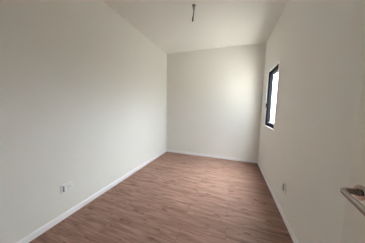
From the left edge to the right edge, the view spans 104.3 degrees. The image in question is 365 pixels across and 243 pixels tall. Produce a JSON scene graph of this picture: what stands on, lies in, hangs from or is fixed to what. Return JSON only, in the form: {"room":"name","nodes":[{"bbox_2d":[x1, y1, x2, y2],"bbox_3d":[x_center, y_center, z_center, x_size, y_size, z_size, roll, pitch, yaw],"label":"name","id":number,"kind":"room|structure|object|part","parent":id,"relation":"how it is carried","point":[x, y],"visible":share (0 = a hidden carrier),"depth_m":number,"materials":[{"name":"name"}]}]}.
{"room":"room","nodes":[
{"label":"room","id":0,"kind":"room"},
{"bbox_2d":[0,0,166,242],"bbox_3d":[-1.336,-0.254,1.573,0.100,2.700,5.322,3,6,19],"label":"wall","id":1,"kind":"structure","parent":0,"point":[83,91],"depth_m":1.59,"materials":[{"name":"paint"}]},
{"bbox_2d":[60,181,72,193],"bbox_3d":[-1.312,0.746,1.613,0.016,0.090,0.128,3,6,19],"label":"wall socket","id":2,"kind":"object","parent":1,"relation":"attached to","point":[69,185],"visible":1,"depth_m":1.61,"materials":[{"name":"white plastic"}]},
{"bbox_2d":[16,149,166,242],"bbox_3d":[-1.075,0.997,2.344,0.010,0.068,3.722,3,6,19],"label":"baseboard","id":3,"kind":"structure","parent":1,"relation":"attached to","point":[41,230],"depth_m":1.72,"materials":[{"name":"paint"}]},
{"bbox_2d":[29,152,292,242],"bbox_3d":[-0.196,1.199,1.310,2.566,0.100,5.322,3,6,19],"label":"floor","id":4,"kind":"structure","parent":0,"point":[174,197],"depth_m":1.77,"materials":[{"name":"laminate"}]},
{"bbox_2d":[102,0,287,53],"bbox_3d":[-0.148,-1.597,1.031,2.566,0.120,5.322,3,6,19],"label":"ceiling","id":5,"kind":"structure","parent":0,"point":[168,24],"depth_m":2.33,"materials":[{"name":"paint"}]},
{"bbox_2d":[192,4,195,21],"bbox_3d":[0.157,-1.520,1.992,0.050,0.214,0.050,3,6,19],"label":"pendant light","id":6,"kind":"object","parent":5,"relation":"hanging from","point":[193,5],"visible":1,"depth_m":1.98,"materials":[{"name":"beige plastic"}]},
{"bbox_2d":[166,43,265,159],"bbox_3d":[0.688,-0.424,3.625,2.366,2.700,0.100,3,6,19],"label":"wall","id":7,"kind":"structure","parent":0,"point":[214,96],"depth_m":3.51,"materials":[{"name":"paint"}]},
{"bbox_2d":[166,149,257,162],"bbox_3d":[0.648,0.890,3.704,2.346,0.068,0.010,3,6,19],"label":"baseboard","id":8,"kind":"structure","parent":7,"relation":"attached to","point":[167,150],"depth_m":3.64,"materials":[{"name":"paint"}]},
{"bbox_2d":[258,0,364,242],"bbox_3d":[0.992,-0.134,0.768,0.100,2.700,5.322,3,6,19],"label":"wall","id":9,"kind":"structure","parent":0,"point":[319,45],"depth_m":1.14,"materials":[{"name":"paint"}]},
{"bbox_2d":[264,61,279,129],"bbox_3d":[1.583,-0.410,2.473,0.108,1.040,0.705,3,6,19],"label":"window","id":10,"kind":"structure","parent":9,"relation":"in","point":[275,69],"depth_m":2.72,"materials":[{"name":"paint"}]},
{"bbox_2d":[257,162,297,242],"bbox_3d":[1.149,1.111,1.575,0.010,0.068,3.722,3,6,19],"label":"baseboard","id":11,"kind":"structure","parent":9,"relation":"attached to","point":[285,220],"depth_m":1.73,"materials":[{"name":"paint"}]},
{"bbox_2d":[282,182,285,193],"bbox_3d":[1.195,0.782,1.670,0.017,0.116,0.080,3,6,19],"label":"wall socket","id":12,"kind":"object","parent":9,"relation":"attached to","point":[284,184],"visible":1,"depth_m":1.66,"materials":[{"name":"plastic"}]},
{"bbox_3d":[-0.571,-0.087,0.032,2.366,2.700,0.100,3,6,19],"label":"wall","id":13,"kind":"structure","parent":0,"visible":0},
{"bbox_2d":[340,70,364,242],"bbox_3d":[0.545,0.242,0.173,0.166,2.037,0.835,3,6,19],"label":"door","id":14,"kind":"structure","parent":13,"relation":"in","point":[353,230],"depth_m":0.52,"materials":[{"name":"paint"}]},
{"bbox_3d":[0.569,0.266,0.467,0.021,0.038,0.138,3,6,19],"label":"lever","id":15,"kind":"part","parent":14,"relation":"part of","materials":[{"name":"silver metal"}]},
{"bbox_3d":[0.636,0.255,0.507,0.010,0.053,0.053,3,6,19],"label":"handle","id":16,"kind":"part","parent":14,"relation":"part of","materials":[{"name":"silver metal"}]}
]}

